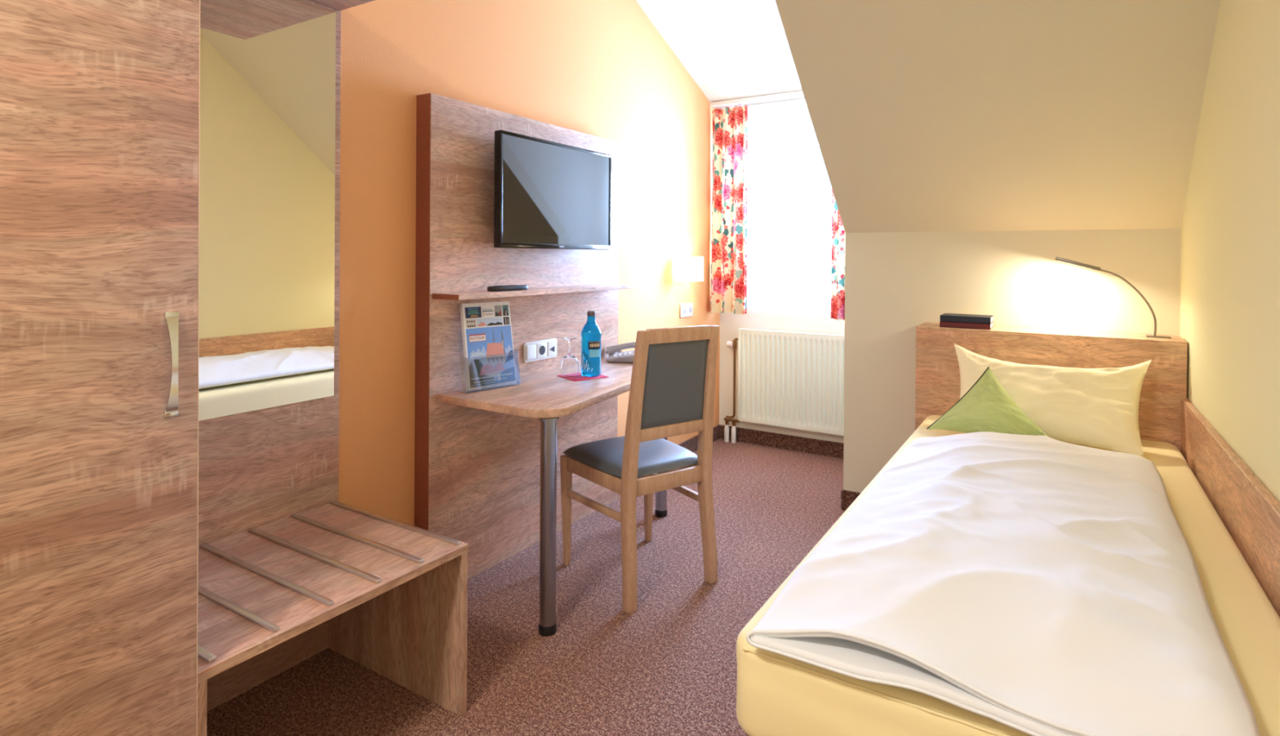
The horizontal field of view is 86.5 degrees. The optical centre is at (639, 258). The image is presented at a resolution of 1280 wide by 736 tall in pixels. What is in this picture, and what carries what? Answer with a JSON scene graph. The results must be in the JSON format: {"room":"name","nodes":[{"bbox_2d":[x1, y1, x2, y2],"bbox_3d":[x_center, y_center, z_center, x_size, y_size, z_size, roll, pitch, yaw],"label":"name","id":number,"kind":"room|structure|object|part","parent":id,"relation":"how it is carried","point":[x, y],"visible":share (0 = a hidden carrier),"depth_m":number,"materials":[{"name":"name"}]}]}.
{"room":"hotel room","nodes":[
{"label":"hotel room","id":0,"kind":"room"},
{"bbox_2d":[206,438,844,735],"bbox_3d":[0.010,1.280,1.553,2.611,0.100,6.285,1,0,32],"label":"floor","id":1,"kind":"structure","parent":0,"point":[668,666],"depth_m":2.19,"materials":[{"name":"carpet"}]},
{"bbox_2d":[0,0,199,735],"bbox_3d":[-1.392,0.193,0.905,0.656,2.060,1.200,1,0,32],"label":"wardrobe","id":2,"kind":"object","parent":1,"relation":"on","point":[100,100],"visible":1,"depth_m":1.12,"materials":[{"name":"brown wood"}]},
{"bbox_3d":[-0.829,0.187,1.206,0.020,0.187,0.023,1,0,32],"label":"handle","id":3,"kind":"part","parent":2,"relation":"part of","materials":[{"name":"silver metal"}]},
{"bbox_2d":[198,0,374,711],"bbox_3d":[-0.911,0.198,1.722,0.611,2.050,0.693,1,0,32],"label":"stand","id":4,"kind":"object","parent":1,"relation":"on","point":[268,384],"visible":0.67,"depth_m":1.96,"materials":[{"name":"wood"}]},
{"bbox_2d":[198,0,335,421],"bbox_3d":[-1.127,-0.173,1.868,0.004,1.207,0.633,1,0,32],"label":"mirror","id":5,"kind":"object","parent":4,"relation":"attached to","point":[267,183],"depth_m":1.95,"materials":[{"name":"silver mirror"}]},
{"bbox_2d":[197,500,468,735],"bbox_3d":[-0.894,0.991,1.704,0.588,0.465,0.680,1,0,32],"label":"bench","id":6,"kind":"object","parent":1,"relation":"on","point":[393,594],"visible":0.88,"depth_m":1.81,"materials":[{"name":"brown wood"}]},
{"bbox_3d":[-1.069,1.006,1.425,0.586,0.435,0.022,1,0,32],"label":"panel","id":7,"kind":"part","parent":6,"relation":"part of","materials":[{"name":"brown wood"}]},
{"bbox_3d":[-0.720,1.006,1.983,0.586,0.435,0.022,1,0,32],"label":"panel","id":8,"kind":"part","parent":6,"relation":"part of","materials":[{"name":"brown wood"}]},
{"bbox_2d":[435,357,667,636],"bbox_3d":[-0.203,0.856,2.806,0.524,0.735,1.176,1,0,32],"label":"desk","id":9,"kind":"object","parent":1,"relation":"on","point":[547,397],"visible":0.75,"depth_m":2.32,"materials":[{"name":"brown wood"}]},
{"bbox_2d":[457,324,520,393],"bbox_3d":[-0.565,0.373,2.561,0.067,0.226,0.245,1,0,43],"label":"brochure holder","id":10,"kind":"object","parent":9,"relation":"on","point":[463,375],"visible":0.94,"depth_m":2.53,"materials":[{"name":"clear plastic"}]},
{"bbox_3d":[-0.643,0.417,2.468,0.042,0.135,0.003,1,0,43],"label":"plate","id":11,"kind":"part","parent":10,"relation":"part of","materials":[{"name":"clear plastic"}]},
{"bbox_2d":[459,301,515,391],"bbox_3d":[-0.572,0.323,2.567,0.066,0.316,0.210,1,0,43],"label":"brochure","id":12,"kind":"object","parent":10,"relation":"in","point":[486,329],"visible":1,"depth_m":2.55,"materials":[{"name":"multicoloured paper"}]},
{"bbox_3d":[-0.565,0.484,2.561,0.067,0.003,0.242,1,0,43],"label":"foot plate","id":13,"kind":"part","parent":10,"relation":"part of","materials":[{"name":"clear plastic"}]},
{"bbox_3d":[-0.550,0.421,2.547,0.022,0.122,0.242,1,0,43],"label":"plate","id":14,"kind":"part","parent":10,"relation":"part of","materials":[{"name":"clear plastic"}]},
{"bbox_3d":[-0.477,0.418,2.645,0.042,0.135,0.003,1,0,43],"label":"plate","id":15,"kind":"part","parent":10,"relation":"part of","materials":[{"name":"clear plastic"}]},
{"bbox_3d":[-0.301,0.857,2.232,0.068,0.676,0.068,1,0,32],"label":"leg","id":16,"kind":"part","parent":9,"relation":"part of","materials":[{"name":"metal"}]},
{"bbox_2d":[556,372,608,381],"bbox_3d":[-0.237,0.485,2.816,0.165,0.005,0.148,0,0,-36],"label":"napkin","id":17,"kind":"object","parent":9,"relation":"on","point":[580,377],"visible":0.62,"depth_m":2.77,"materials":[{"name":"red paper"}]},
{"bbox_2d":[560,337,578,377],"bbox_3d":[-0.289,0.403,2.793,0.077,0.158,0.077,1,0,32],"label":"wine glass","id":18,"kind":"object","parent":17,"relation":"on","point":[569,366],"visible":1,"depth_m":2.77,"materials":[{"name":"clear glass"}]},
{"bbox_2d":[580,311,601,377],"bbox_3d":[-0.202,0.349,2.819,0.087,0.267,0.087,1,0,32],"label":"water bottle","id":19,"kind":"object","parent":17,"relation":"on","point":[591,334],"visible":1,"depth_m":2.79,"materials":[{"name":"blue glass"}]},
{"bbox_2d":[605,342,635,363],"bbox_3d":[-0.062,0.440,3.292,0.217,0.094,0.228,0,0,4],"label":"telephone","id":20,"kind":"object","parent":9,"relation":"on","point":[627,357],"visible":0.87,"depth_m":3.27,"materials":[{"name":"grey plastic"}]},
{"bbox_3d":[0.103,0.855,3.243,0.068,0.676,0.068,1,0,32],"label":"leg","id":21,"kind":"part","parent":9,"relation":"part of","materials":[{"name":"metal"}]},
{"bbox_2d":[560,324,719,613],"bbox_3d":[0.004,0.735,2.650,0.447,0.981,0.510,0,0,-35],"label":"chair","id":22,"kind":"object","parent":1,"relation":"on","point":[672,391],"visible":1,"depth_m":2.50,"materials":[{"name":"brown wood"}]},
{"bbox_3d":[-0.296,1.005,2.720,0.038,0.436,0.038,0,0,-36],"label":"leg","id":23,"kind":"part","parent":22,"relation":"part of","materials":[{"name":"brown wood"}]},
{"bbox_3d":[-0.020,0.760,2.682,0.430,0.046,0.431,0,0,-35],"label":"seat","id":24,"kind":"part","parent":22,"relation":"part of","materials":[{"name":"black leather"}]},
{"bbox_3d":[-0.023,0.737,2.380,0.071,0.978,0.098,0,0,-36],"label":"leg","id":25,"kind":"part","parent":22,"relation":"part of","materials":[{"name":"brown wood"}]},
{"bbox_3d":[0.037,1.006,2.957,0.038,0.436,0.038,0,0,-36],"label":"leg","id":26,"kind":"part","parent":22,"relation":"part of","materials":[{"name":"brown wood"}]},
{"bbox_3d":[0.112,0.627,2.490,0.299,0.044,0.026,0,0,-35],"label":"rail","id":27,"kind":"part","parent":22,"relation":"part of","materials":[{"name":"brown wood"}]},
{"bbox_3d":[0.124,0.451,2.474,0.296,0.306,0.059,0,0,-35],"label":"backrest","id":28,"kind":"part","parent":22,"relation":"part of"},
{"bbox_3d":[0.141,0.272,2.451,0.278,0.052,0.026,0,0,-35],"label":"rail","id":29,"kind":"part","parent":22,"relation":"part of","materials":[{"name":"brown wood"}]},
{"bbox_3d":[0.261,0.738,2.579,0.071,0.978,0.098,0,0,-36],"label":"leg","id":30,"kind":"part","parent":22,"relation":"part of","materials":[{"name":"brown wood"}]},
{"bbox_2d":[736,322,1279,735],"bbox_3d":[0.960,0.765,1.702,0.922,0.941,2.804,1,0,32],"label":"bed","id":31,"kind":"object","parent":1,"relation":"on","point":[1228,521],"visible":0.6,"depth_m":1.50,"materials":[{"name":"fabric"}]},
{"bbox_2d":[939,321,993,329],"bbox_3d":[1.401,0.280,2.917,0.194,0.024,0.136,1,0,32],"label":"book","id":32,"kind":"object","parent":31,"relation":"on","point":[942,324],"visible":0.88,"depth_m":2.86,"materials":[{"name":"red paper"}]},
{"bbox_2d":[939,313,993,324],"bbox_3d":[1.402,0.255,2.916,0.194,0.026,0.136,1,0,32],"label":"book","id":33,"kind":"object","parent":32,"relation":"on","point":[953,317],"visible":1,"depth_m":2.87,"materials":[{"name":"black paper"}]},
{"bbox_2d":[926,366,1048,436],"bbox_3d":[1.248,0.516,2.402,0.175,0.240,0.405,0,0,-38],"label":"cushion","id":34,"kind":"object","parent":31,"relation":"on","point":[986,406],"visible":0.78,"depth_m":2.39,"materials":[{"name":"green fabric"}]},
{"bbox_2d":[746,431,1260,735],"bbox_3d":[0.893,0.600,1.636,0.684,0.115,1.625,1,0,32],"label":"duvet","id":35,"kind":"object","parent":31,"relation":"on","point":[1031,585],"visible":1,"depth_m":1.16,"materials":[{"name":"white fabric"}]},
{"bbox_3d":[1.639,0.765,2.791,0.919,0.941,0.236,1,0,32],"label":"headboard","id":36,"kind":"part","parent":31,"relation":"part of","materials":[{"name":"brown wood"}]},
{"bbox_2d":[953,342,1151,457],"bbox_3d":[1.472,0.491,2.474,0.650,0.295,0.313,1,0,32],"label":"pillow","id":37,"kind":"object","parent":31,"relation":"on","point":[1096,407],"visible":0.74,"depth_m":2.38,"materials":[{"name":"beige fabric"}]},
{"bbox_2d":[1055,257,1171,338],"bbox_3d":[1.838,0.144,2.654,0.374,0.304,0.032,1,0,32],"label":"reading lamp","id":38,"kind":"object","parent":31,"relation":"on","point":[1058,259],"visible":1,"depth_m":2.63,"materials":[{"name":"silver metal"}]},
{"bbox_3d":[1.964,0.295,2.576,0.075,0.006,0.032,1,0,32],"label":"plate","id":39,"kind":"part","parent":38,"relation":"part of","materials":[{"name":"silver metal"}]},
{"bbox_3d":[1.280,0.746,1.362,0.020,0.487,2.567,1,0,32],"label":"panel","id":40,"kind":"part","parent":31,"relation":"part of","materials":[{"name":"brown wood"}]},
{"bbox_2d":[338,0,719,526],"bbox_3d":[-1.069,-0.380,2.151,0.120,3.200,6.155,1,0,32],"label":"wall","id":41,"kind":"structure","parent":0,"point":[602,68],"depth_m":2.70,"materials":[{"name":"orange paint"}]},
{"bbox_2d":[413,93,636,579],"bbox_3d":[-0.405,0.315,2.915,0.207,1.812,1.208,1,0,32],"label":"backboard","id":42,"kind":"object","parent":41,"relation":"attached to","point":[477,472],"visible":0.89,"depth_m":2.64,"materials":[{"name":"brown wood"}]},
{"bbox_2d":[433,283,636,300],"bbox_3d":[-0.379,0.134,2.883,0.133,0.020,1.153,1,0,32],"label":"shelf","id":43,"kind":"object","parent":42,"relation":"attached to","point":[535,290],"depth_m":2.73,"materials":[{"name":"brown wood"}]},
{"bbox_2d":[487,284,528,291],"bbox_3d":[-0.514,0.113,2.650,0.044,0.020,0.196,1,0,37],"label":"remote control","id":44,"kind":"object","parent":43,"relation":"on","point":[509,287],"visible":1,"depth_m":2.62,"materials":[{"name":"black plastic"}]},
{"bbox_2d":[523,338,556,363],"bbox_3d":[-0.432,0.391,2.915,0.013,0.084,0.214,1,0,32],"label":"power outlet","id":45,"kind":"object","parent":42,"relation":"attached to","point":[534,351],"visible":1,"depth_m":2.91,"materials":[{"name":"white plastic"}]},
{"bbox_2d":[526,344,536,359],"bbox_3d":[-0.458,0.393,2.865,0.004,0.059,0.058,1,0,32],"label":"rocker switch","id":46,"kind":"object","parent":45,"relation":"attached to","point":[531,348],"depth_m":2.86,"materials":[{"name":"white plastic"}]},
{"bbox_2d":[536,342,546,358],"bbox_3d":[-0.422,0.393,2.924,0.004,0.063,0.068,1,0,32],"label":"socket","id":47,"kind":"object","parent":45,"relation":"attached to","point":[541,347],"depth_m":2.92,"materials":[{"name":"plastic"}]},
{"bbox_2d":[547,341,555,356],"bbox_3d":[-0.386,0.393,2.981,0.004,0.063,0.056,1,0,32],"label":"socket","id":48,"kind":"object","parent":45,"relation":"attached to","point":[551,344],"depth_m":2.98,"materials":[{"name":"plastic"}]},
{"bbox_2d":[493,129,611,249],"bbox_3d":[-0.376,-0.265,2.902,0.110,0.445,0.738,1,0,32],"label":"television","id":49,"kind":"object","parent":42,"relation":"attached to","point":[548,194],"visible":1,"depth_m":2.80,"materials":[{"name":"black plastic"}]},
{"bbox_2d":[637,424,719,478],"bbox_3d":[0.203,1.175,4.086,0.012,0.092,1.285,1,0,32],"label":"baseboard","id":50,"kind":"structure","parent":41,"relation":"attached to","point":[691,444],"depth_m":4.30,"materials":[{"name":"carpet"}]},
{"bbox_2d":[680,302,693,317],"bbox_3d":[0.289,0.318,4.207,0.013,0.082,0.152,1,0,32],"label":"wall socket","id":51,"kind":"object","parent":41,"relation":"attached to","point":[686,309],"visible":1,"depth_m":4.19,"materials":[{"name":"white plastic"}]},
{"bbox_2d":[675,256,703,281],"bbox_3d":[0.297,0.061,4.131,0.104,0.150,0.190,1,0,32],"label":"wall lamp","id":52,"kind":"object","parent":41,"relation":"attached to","point":[691,268],"visible":1,"depth_m":4.06,"materials":[{"name":"white plastic"}]},
{"bbox_2d":[635,0,807,114],"bbox_3d":[0.644,-1.302,3.750,1.077,0.687,1.388,1,0,32],"label":"ceiling","id":53,"kind":"structure","parent":0,"point":[731,49],"depth_m":3.90,"materials":[{"name":"white paint"}]},
{"bbox_2d":[711,90,806,110],"bbox_3d":[0.937,-0.995,4.222,1.053,0.060,0.099,1,0,32],"label":"rail","id":54,"kind":"object","parent":53,"relation":"attached to","point":[794,94],"visible":0.33,"depth_m":4.29,"materials":[{"name":"white plastic"}]},
{"bbox_2d":[710,103,747,314],"bbox_3d":[0.572,-0.328,4.402,0.270,1.362,0.080,1,0,32],"label":"curtain","id":55,"kind":"object","parent":54,"relation":"hanging from","point":[730,125],"visible":1,"depth_m":4.40,"materials":[{"name":"multicoloured fabric"}]},
{"bbox_2d":[831,189,845,319],"bbox_3d":[1.192,-0.304,4.013,0.134,1.335,0.071,1,0,32],"label":"curtain","id":56,"kind":"object","parent":54,"relation":"hanging from","point":[838,234],"visible":0.34,"depth_m":4.02,"materials":[{"name":"multicoloured fabric"}]},
{"bbox_2d":[719,107,844,443],"bbox_3d":[1.098,0.084,4.402,1.177,2.283,0.200,1,0,32],"label":"wall","id":57,"kind":"structure","parent":0,"point":[774,310],"depth_m":4.42,"materials":[{"name":"paint"}]},
{"bbox_2d":[720,425,844,458],"bbox_3d":[0.997,1.179,4.340,1.065,0.092,0.012,1,0,32],"label":"baseboard","id":58,"kind":"structure","parent":57,"relation":"attached to","point":[827,448],"depth_m":4.36,"materials":[{"name":"carpet"}]},
{"bbox_2d":[724,328,844,443],"bbox_3d":[0.984,0.844,4.299,0.981,0.762,0.063,1,0,32],"label":"radiator","id":59,"kind":"object","parent":57,"relation":"attached to","point":[791,380],"visible":0.81,"depth_m":4.29,"materials":[{"name":"metal"}]},
{"bbox_3d":[0.603,0.569,4.535,0.042,0.044,0.044,1,0,32],"label":"thermostat knob","id":60,"kind":"part","parent":59,"relation":"part of","materials":[{"name":"white plastic"}]},
{"bbox_2d":[737,328,844,337],"bbox_3d":[1.032,0.466,4.269,0.872,0.005,0.063,1,0,32],"label":"grille","id":61,"kind":"object","parent":59,"relation":"attached to","point":[742,331],"depth_m":4.32,"materials":[{"name":"metal"}]},
{"bbox_2d":[746,133,831,293],"bbox_3d":[1.070,-0.299,4.367,0.980,1.012,0.150,1,0,32],"label":"window","id":62,"kind":"structure","parent":57,"relation":"in","point":[807,139],"depth_m":4.50,"materials":[{"name":"white plastic"}]},
{"bbox_3d":[1.050,0.197,4.343,0.980,0.021,0.089,1,0,32],"label":"sill","id":63,"kind":"part","parent":62,"relation":"part of","materials":[{"name":"white plastic"}]},
{"bbox_2d":[775,0,1220,232],"bbox_3d":[1.153,-0.889,2.332,1.294,1.533,1.735,1,0,32],"label":"ceiling","id":64,"kind":"structure","parent":0,"point":[926,115],"depth_m":2.52,"materials":[{"name":"beige paint"}]},
{"bbox_2d":[843,228,1181,493],"bbox_3d":[1.581,0.556,3.040,1.294,1.357,0.120,1,0,32],"label":"wall","id":65,"kind":"structure","parent":0,"point":[895,283],"depth_m":3.05,"materials":[{"name":"beige paint"}]},
{"bbox_2d":[841,489,860,511],"bbox_3d":[1.154,1.182,3.229,0.387,0.098,0.012,1,0,32],"label":"baseboard","id":66,"kind":"structure","parent":65,"relation":"attached to","point":[848,497],"depth_m":3.31,"materials":[{"name":"carpet"}]},
{"bbox_2d":[1179,0,1279,502],"bbox_3d":[0.815,-0.260,0.467,0.120,3.000,5.296,1,0,32],"label":"wall","id":67,"kind":"structure","parent":0,"point":[1229,322],"depth_m":1.76,"materials":[{"name":"yellow paint"}]}
]}

